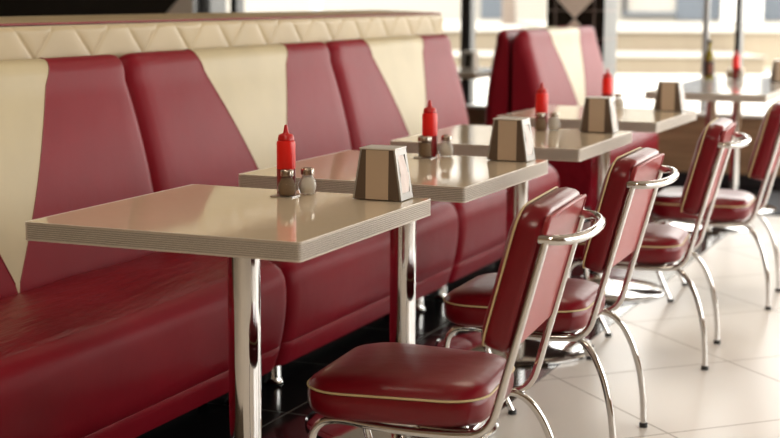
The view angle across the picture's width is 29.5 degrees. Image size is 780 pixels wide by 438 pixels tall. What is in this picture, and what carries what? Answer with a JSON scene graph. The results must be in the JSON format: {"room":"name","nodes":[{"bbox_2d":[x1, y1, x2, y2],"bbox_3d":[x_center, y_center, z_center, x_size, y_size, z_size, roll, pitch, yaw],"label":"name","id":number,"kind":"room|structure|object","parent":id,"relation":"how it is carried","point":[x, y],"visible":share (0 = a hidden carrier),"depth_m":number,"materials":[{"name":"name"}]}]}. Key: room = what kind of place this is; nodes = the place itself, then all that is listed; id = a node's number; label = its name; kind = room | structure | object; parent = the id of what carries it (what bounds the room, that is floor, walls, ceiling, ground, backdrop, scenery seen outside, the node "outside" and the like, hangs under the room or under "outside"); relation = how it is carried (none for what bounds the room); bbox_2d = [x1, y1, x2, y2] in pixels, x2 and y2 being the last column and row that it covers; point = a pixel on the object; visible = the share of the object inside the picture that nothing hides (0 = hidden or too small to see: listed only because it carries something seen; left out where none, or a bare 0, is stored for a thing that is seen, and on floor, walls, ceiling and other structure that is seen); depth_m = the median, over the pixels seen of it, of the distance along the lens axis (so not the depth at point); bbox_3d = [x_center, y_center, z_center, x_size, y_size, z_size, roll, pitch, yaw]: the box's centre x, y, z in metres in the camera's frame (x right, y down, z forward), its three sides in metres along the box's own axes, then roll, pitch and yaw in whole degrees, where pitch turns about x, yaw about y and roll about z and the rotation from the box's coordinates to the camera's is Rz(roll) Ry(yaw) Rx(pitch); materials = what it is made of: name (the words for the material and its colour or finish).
{"room":"restaurant","nodes":[
{"label":"restaurant","id":0,"kind":"room"},
{"bbox_2d":[0,0,226,16],"bbox_3d":[-2.483,-1.978,11.691,2.430,2.900,0.504,4,9,23],"label":"tiled wall","id":1,"kind":"structure","parent":0,"point":[7,7],"depth_m":11.37,"materials":[{"name":"black tile"}]},
{"bbox_2d":[136,182,779,437],"bbox_3d":[-2.073,0.157,7.431,6.757,0.050,8.150,4,9,23],"label":"floor dark tiles","id":2,"kind":"structure","parent":0,"point":[286,407],"depth_m":5.03,"materials":[{"name":"black tile"}]},
{"bbox_2d":[0,54,286,437],"bbox_3d":[-0.889,0.119,3.977,0.655,1.063,1.500,4,9,23],"label":"bench","id":3,"kind":"object","parent":2,"relation":"on","point":[96,341],"visible":0.83,"depth_m":4.06,"materials":[{"name":"red leather"}]},
{"bbox_2d":[25,184,430,437],"bbox_3d":[-0.346,0.354,3.451,0.666,0.760,0.714,4,9,23],"label":"table","id":4,"kind":"object","parent":2,"relation":"on","point":[246,226],"visible":0.98,"depth_m":3.32,"materials":[{"name":"beige laminate"}]},
{"bbox_2d":[270,194,299,197],"bbox_3d":[-0.256,-0.057,3.619,0.060,0.003,0.052,4,9,23],"label":"coaster","id":5,"kind":"object","parent":4,"relation":"on","point":[275,195],"visible":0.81,"depth_m":3.60,"materials":[{"name":"silver metal"}]},
{"bbox_2d":[277,169,296,196],"bbox_3d":[-0.251,-0.089,3.603,0.047,0.066,0.047,2,9,9],"label":"pepper shaker","id":6,"kind":"object","parent":5,"relation":"on","point":[286,187],"visible":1,"depth_m":3.59,"materials":[{"name":"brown glass"}]},
{"bbox_2d":[277,125,295,193],"bbox_3d":[-0.256,-0.147,3.651,0.047,0.172,0.047,4,9,23],"label":"ketchup bottle","id":7,"kind":"object","parent":4,"relation":"on","point":[286,145],"visible":0.79,"depth_m":3.63,"materials":[{"name":"red plastic"}]},
{"bbox_2d":[298,167,316,194],"bbox_3d":[-0.204,-0.095,3.659,0.047,0.066,0.047,-1,9,-8],"label":"salt shaker","id":8,"kind":"object","parent":4,"relation":"on","point":[307,185],"visible":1,"depth_m":3.65,"materials":[{"name":"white glass"}]},
{"bbox_2d":[353,145,412,200],"bbox_3d":[-0.017,-0.113,3.575,0.126,0.124,0.082,4,9,21],"label":"napkin holder","id":9,"kind":"object","parent":4,"relation":"on","point":[378,176],"visible":1,"depth_m":3.54,"materials":[{"name":"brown metal"}]},
{"bbox_2d":[398,155,408,192],"bbox_3d":[0.032,-0.108,3.557,0.016,0.089,0.050,4,9,21],"label":"paper napkin","id":10,"kind":"object","parent":9,"relation":"in","point":[404,173],"visible":1,"depth_m":3.56,"materials":[{"name":"white paper"}]},
{"bbox_2d":[119,42,457,384],"bbox_3d":[-0.299,-0.084,5.341,0.655,1.063,1.500,4,9,23],"label":"bench","id":11,"kind":"object","parent":2,"relation":"on","point":[205,116],"visible":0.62,"depth_m":5.11,"materials":[{"name":"red leather"}]},
{"bbox_2d":[238,150,547,437],"bbox_3d":[0.028,0.226,4.312,0.666,0.760,0.714,4,9,23],"label":"table","id":12,"kind":"object","parent":2,"relation":"on","point":[456,178],"visible":0.55,"depth_m":4.24,"materials":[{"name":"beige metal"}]},
{"bbox_2d":[413,156,436,158],"bbox_3d":[0.106,-0.186,4.489,0.060,0.003,0.052,4,9,23],"label":"coaster","id":13,"kind":"object","parent":12,"relation":"on","point":[417,157],"visible":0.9,"depth_m":4.47,"materials":[{"name":"silver metal"}]},
{"bbox_2d":[418,135,431,157],"bbox_3d":[0.105,-0.220,4.481,0.043,0.066,0.043,1,9,2],"label":"pepper shaker","id":14,"kind":"object","parent":13,"relation":"on","point":[424,147],"visible":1,"depth_m":4.47,"materials":[{"name":"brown glass"}]},
{"bbox_2d":[422,100,437,156],"bbox_3d":[0.121,-0.277,4.526,0.047,0.172,0.047,4,9,23],"label":"ketchup bottle","id":15,"kind":"object","parent":12,"relation":"on","point":[429,116],"visible":0.84,"depth_m":4.51,"materials":[{"name":"red plastic"}]},
{"bbox_2d":[438,135,453,156],"bbox_3d":[0.172,-0.224,4.528,0.047,0.066,0.047,-1,9,-8],"label":"salt shaker","id":16,"kind":"object","parent":12,"relation":"on","point":[446,149],"visible":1,"depth_m":4.51,"materials":[{"name":"white glass"}]},
{"bbox_2d":[487,116,534,161],"bbox_3d":[0.363,-0.240,4.435,0.126,0.124,0.082,4,9,23],"label":"napkin holder","id":17,"kind":"object","parent":12,"relation":"on","point":[508,137],"visible":1,"depth_m":4.40,"materials":[{"name":"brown metal"}]},
{"bbox_2d":[524,125,531,154],"bbox_3d":[0.411,-0.236,4.415,0.016,0.089,0.050,4,9,23],"label":"paper napkin","id":18,"kind":"object","parent":17,"relation":"in","point":[527,131],"visible":1,"depth_m":4.41,"materials":[{"name":"white paper"}]},
{"bbox_2d":[325,34,558,298],"bbox_3d":[0.268,-0.280,6.653,0.655,1.063,1.385,4,9,23],"label":"bench","id":19,"kind":"object","parent":2,"relation":"on","point":[385,85],"visible":0.49,"depth_m":6.40,"materials":[{"name":"red leather"}]},
{"bbox_2d":[457,67,490,78],"bbox_3d":[0.386,-0.627,9.984,0.660,0.760,0.720,4,9,23],"label":"table","id":20,"kind":"object","parent":2,"relation":"on","point":[482,72],"visible":0.06,"depth_m":9.58,"materials":[{"name":"grey laminate"}]},
{"bbox_2d":[461,50,478,69],"bbox_3d":[0.535,-1.056,9.855,0.082,0.124,0.126,4,9,23],"label":"napkin holder","id":21,"kind":"object","parent":20,"relation":"on","point":[470,60],"visible":1,"depth_m":9.81,"materials":[{"name":"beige metal"}]},
{"bbox_2d":[390,124,631,365],"bbox_3d":[0.440,0.083,5.270,0.666,0.760,0.714,4,9,22],"label":"table","id":22,"kind":"object","parent":2,"relation":"on","point":[574,145],"visible":0.52,"depth_m":5.15,"materials":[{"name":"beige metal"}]},
{"bbox_2d":[534,112,546,130],"bbox_3d":[0.552,-0.357,5.422,0.047,0.066,0.047,2,9,9],"label":"pepper shaker","id":23,"kind":"object","parent":22,"relation":"on","point":[540,124],"visible":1,"depth_m":5.41,"materials":[{"name":"brown glass"}]},
{"bbox_2d":[535,83,547,127],"bbox_3d":[0.560,-0.418,5.470,0.047,0.172,0.047,4,9,23],"label":"ketchup bottle","id":24,"kind":"object","parent":22,"relation":"on","point":[541,102],"visible":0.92,"depth_m":5.45,"materials":[{"name":"red plastic"}]},
{"bbox_2d":[547,112,560,130],"bbox_3d":[0.602,-0.358,5.431,0.047,0.066,0.047,-1,9,-8],"label":"salt shaker","id":25,"kind":"object","parent":22,"relation":"on","point":[554,124],"visible":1,"depth_m":5.42,"materials":[{"name":"white glass"}]},
{"bbox_2d":[579,96,618,132],"bbox_3d":[0.759,-0.380,5.373,0.126,0.124,0.082,4,9,22],"label":"napkin holder","id":26,"kind":"object","parent":22,"relation":"on","point":[597,116],"visible":1,"depth_m":5.34,"materials":[{"name":"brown metal"}]},
{"bbox_2d":[611,103,615,127],"bbox_3d":[0.807,-0.376,5.354,0.016,0.089,0.050,4,9,22],"label":"paper napkin","id":27,"kind":"object","parent":26,"relation":"in","point":[612,104],"visible":1,"depth_m":5.35,"materials":[{"name":"white paper"}]},
{"bbox_2d":[485,26,573,125],"bbox_3d":[0.698,-0.636,9.029,0.515,1.063,1.450,4,9,23],"label":"bench","id":28,"kind":"object","parent":2,"relation":"on","point":[499,93],"visible":0.13,"depth_m":8.26,"materials":[{"name":"red leather"}]},
{"bbox_2d":[512,26,657,209],"bbox_3d":[1.200,-0.602,8.817,0.515,1.063,1.450,4,9,23],"label":"bench","id":29,"kind":"object","parent":2,"relation":"on","point":[567,61],"visible":0.38,"depth_m":8.46,"materials":[{"name":"red leather"}]},
{"bbox_2d":[497,105,696,303],"bbox_3d":[0.882,-0.070,6.297,0.666,0.760,0.714,4,9,24],"label":"table","id":30,"kind":"object","parent":2,"relation":"on","point":[648,120],"visible":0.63,"depth_m":6.22,"materials":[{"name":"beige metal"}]},
{"bbox_2d":[602,69,612,96],"bbox_3d":[0.958,-0.576,6.533,0.047,0.172,0.047,4,9,23],"label":"ketchup bottle","id":31,"kind":"object","parent":30,"relation":"on","point":[607,80],"visible":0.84,"depth_m":6.51,"materials":[{"name":"red plastic"}]},
{"bbox_2d":[615,93,623,108],"bbox_3d":[1.006,-0.519,6.510,0.047,0.066,0.047,-1,9,-8],"label":"salt shaker","id":32,"kind":"object","parent":30,"relation":"on","point":[619,102],"visible":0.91,"depth_m":6.50,"materials":[{"name":"white glass"}]},
{"bbox_2d":[653,81,685,110],"bbox_3d":[1.209,-0.532,6.393,0.126,0.124,0.082,4,9,24],"label":"napkin holder","id":33,"kind":"object","parent":30,"relation":"on","point":[668,94],"visible":1,"depth_m":6.36,"materials":[{"name":"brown metal"}]},
{"bbox_2d":[680,86,684,106],"bbox_3d":[1.256,-0.527,6.372,0.016,0.089,0.050,4,9,24],"label":"paper napkin","id":34,"kind":"object","parent":33,"relation":"in","point":[681,88],"visible":1,"depth_m":6.37,"materials":[{"name":"white paper"}]},
{"bbox_2d":[644,76,779,233],"bbox_3d":[1.946,-0.384,8.411,0.624,0.760,1.740,4,9,23],"label":"table","id":35,"kind":"object","parent":2,"relation":"on","point":[716,89],"visible":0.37,"depth_m":7.99,"materials":[{"name":"grey laminate"}]},
{"bbox_2d":[703,40,714,78],"bbox_3d":[1.925,-0.965,8.938,0.063,0.231,0.064,4,9,23],"label":"oil bottle","id":36,"kind":"object","parent":35,"relation":"on","point":[708,71],"visible":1,"depth_m":8.92,"materials":[{"name":"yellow glass"}]},
{"bbox_2d":[708,64,711,73],"bbox_3d":[1.927,-0.903,8.916,0.023,0.055,0.002,0,9,-3],"label":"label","id":37,"kind":"object","parent":36,"relation":"attached to","point":[709,65],"depth_m":8.92,"materials":[{"name":"red paper"}]},
{"bbox_2d":[726,68,732,78],"bbox_3d":[2.037,-0.872,8.882,0.047,0.066,0.047,2,9,9],"label":"pepper shaker","id":38,"kind":"object","parent":35,"relation":"on","point":[729,75],"visible":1,"depth_m":8.87,"materials":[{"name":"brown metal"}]},
{"bbox_2d":[732,50,739,78],"bbox_3d":[2.076,-0.927,8.890,0.047,0.172,0.047,4,9,23],"label":"ketchup bottle","id":39,"kind":"object","parent":35,"relation":"on","point":[736,57],"visible":1,"depth_m":8.87,"materials":[{"name":"red plastic"}]},
{"bbox_2d":[738,68,744,78],"bbox_3d":[2.104,-0.871,8.875,0.047,0.066,0.047,-1,9,-8],"label":"salt shaker","id":40,"kind":"object","parent":35,"relation":"on","point":[741,75],"visible":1,"depth_m":8.86,"materials":[{"name":"glass"}]},
{"bbox_2d":[769,60,779,81],"bbox_3d":[2.269,-0.858,8.585,0.126,0.124,0.082,4,9,23],"label":"napkin holder","id":41,"kind":"object","parent":35,"relation":"on","point":[775,72],"visible":1,"depth_m":8.56,"materials":[{"name":"beige metal"}]},
{"bbox_2d":[547,0,617,99],"bbox_3d":[1.308,-1.709,10.005,0.398,2.900,0.344,4,9,23],"label":"tiled wall","id":42,"kind":"structure","parent":0,"point":[601,15],"depth_m":9.92,"materials":[{"name":"black tile"}]},
{"bbox_2d":[466,108,779,175],"bbox_3d":[2.541,-0.456,9.924,8.370,0.455,0.180,4,9,23],"label":"wall","id":43,"kind":"structure","parent":0,"point":[678,144],"depth_m":10.05,"materials":[{"name":"brown wood"}]},
{"bbox_2d":[230,0,744,111],"bbox_3d":[2.463,-1.683,9.775,8.550,1.973,0.140,4,9,23],"label":"window","id":44,"kind":"structure","parent":43,"relation":"in","point":[468,7],"depth_m":10.56,"materials":[{"name":"grey"}]},
{"bbox_2d":[466,103,765,117],"bbox_3d":[2.545,-0.689,9.871,8.350,0.022,0.250,4,9,23],"label":"trim","id":45,"kind":"structure","parent":43,"relation":"attached to","point":[475,105],"depth_m":9.93,"materials":[{"name":"white"}]},
{"bbox_2d":[661,171,779,186],"bbox_3d":[3.960,-0.153,9.251,5.200,0.070,0.012,4,9,23],"label":"baseboard","id":46,"kind":"structure","parent":43,"relation":"attached to","point":[743,179],"depth_m":9.92,"materials":[{"name":"black"}]},
{"bbox_2d":[488,215,779,437],"bbox_3d":[-1.089,0.584,4.622,10.800,0.050,12.600,4,9,23],"label":"floor","id":47,"kind":"structure","parent":0,"point":[738,396],"depth_m":4.99,"materials":[{"name":"tile"}]},
{"bbox_2d":[307,186,605,437],"bbox_3d":[0.152,0.348,3.277,0.615,0.828,0.430,3,9,18],"label":"chair","id":48,"kind":"object","parent":47,"relation":"on","point":[383,386],"visible":1,"depth_m":3.13,"materials":[{"name":"red leather"}]},
{"bbox_2d":[443,147,679,437],"bbox_3d":[0.483,0.216,4.162,0.615,0.828,0.430,4,9,21],"label":"chair","id":49,"kind":"object","parent":47,"relation":"on","point":[630,186],"visible":0.84,"depth_m":4.01,"materials":[{"name":"red leather"}]},
{"bbox_2d":[568,117,751,370],"bbox_3d":[0.936,0.062,5.196,0.615,0.828,0.430,3,9,18],"label":"chair","id":50,"kind":"object","parent":47,"relation":"on","point":[662,244],"visible":0.77,"depth_m":5.01,"materials":[{"name":"red leather"}]},
{"bbox_2d":[651,99,779,309],"bbox_3d":[1.405,-0.082,6.163,0.615,0.828,0.430,3,9,20],"label":"chair","id":51,"kind":"object","parent":47,"relation":"on","point":[731,208],"visible":0.93,"depth_m":5.99,"materials":[{"name":"red leather"}]},
{"bbox_2d":[760,191,779,215],"bbox_3d":[2.718,-0.074,8.898,1.000,0.008,1.050,4,9,23],"label":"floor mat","id":52,"kind":"object","parent":47,"relation":"on","point":[774,197],"visible":0.48,"depth_m":9.04,"materials":[{"name":"grey"}]},
{"bbox_3d":[-0.908,0.000,5.320,0.360,0.899,4.970,4,9,23],"label":"wall partition","id":53,"kind":"structure","parent":0,"visible":0},
{"bbox_2d":[0,10,442,60],"bbox_3d":[-0.893,-0.581,5.232,0.392,0.274,4.979,4,9,23],"label":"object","id":54,"kind":"object","parent":53,"relation":"on","point":[21,37],"visible":0.45,"depth_m":5.22,"materials":[{"name":"beige leather"}]},
{"label":"outside","id":55,"kind":"structure","parent":0,"visible":0},
{"bbox_2d":[474,74,779,111],"bbox_3d":[-0.006,1.533,-2.153,60.000,0.100,49.314,0,9,0],"label":"ground","id":56,"kind":"structure","parent":55,"point":[633,87],"depth_m":18.37,"materials":[{"name":"white"}]},
{"bbox_2d":[312,0,320,10],"bbox_3d":[-0.904,-3.981,18.110,0.400,4.760,0.400,4,9,23],"label":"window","id":57,"kind":"structure","parent":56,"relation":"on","point":[316,4],"depth_m":18.27,"materials":[{"name":"grey"}]},
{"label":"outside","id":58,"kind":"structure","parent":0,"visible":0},
{"bbox_2d":[764,68,771,73],"bbox_3d":[0.021,-5.122,41.955,80.000,0.120,35.500,0,9,0],"label":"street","id":59,"kind":"structure","parent":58,"point":[766,70],"depth_m":24.41,"materials":[{"name":"white"}]},
{"bbox_2d":[226,0,546,20],"bbox_3d":[-4.870,-7.411,40.299,18.200,4.900,2.100,0,9,0],"label":"house","id":60,"kind":"structure","parent":59,"relation":"on","point":[526,10],"depth_m":39.59,"materials":[{"name":"grey"}]},
{"bbox_2d":[481,0,501,18],"bbox_3d":[2.752,-6.514,39.418,0.650,2.350,0.100,0,9,0],"label":"window","id":61,"kind":"structure","parent":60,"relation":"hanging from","point":[490,9],"depth_m":39.51,"materials":[{"name":"grey"}]},
{"bbox_2d":[501,0,515,23],"bbox_3d":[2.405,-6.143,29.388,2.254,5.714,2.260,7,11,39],"label":"shutter","id":62,"kind":"object","parent":59,"relation":"on","point":[508,6],"visible":0.41,"depth_m":29.59,"materials":[{"name":"beige"}]},
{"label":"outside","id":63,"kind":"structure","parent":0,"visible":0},
{"bbox_2d":[516,21,779,73],"bbox_3d":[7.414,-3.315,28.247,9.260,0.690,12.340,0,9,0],"label":"building","id":64,"kind":"structure","parent":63,"point":[642,47],"depth_m":24.23,"materials":[{"name":"brown"}]},
{"bbox_2d":[617,0,779,21],"bbox_3d":[9.029,-7.140,34.516,8.000,5.600,1.600,0,9,0],"label":"house","id":65,"kind":"structure","parent":64,"relation":"on","point":[628,10],"depth_m":34.26,"materials":[{"name":"grey"}]},
{"bbox_2d":[676,0,720,19],"bbox_3d":[7.133,-5.738,34.152,1.020,2.280,0.060,0,9,0],"label":"window","id":66,"kind":"structure","parent":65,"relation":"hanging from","point":[685,9],"depth_m":34.26,"materials":[{"name":"grey glass"}]},
{"bbox_2d":[762,0,779,19],"bbox_3d":[9.248,-5.729,34.152,1.350,2.280,0.060,0,9,0],"label":"window","id":67,"kind":"structure","parent":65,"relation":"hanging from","point":[771,8],"depth_m":34.26,"materials":[{"name":"grey glass"}]},
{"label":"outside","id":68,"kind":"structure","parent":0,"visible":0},
{"bbox_2d":[443,20,530,67],"bbox_3d":[0.064,-3.345,28.247,4.960,0.690,12.340,0,9,0],"label":"stone terrace","id":69,"kind":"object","parent":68,"point":[486,31],"visible":0.18,"depth_m":24.24,"materials":[{"name":"brown"}]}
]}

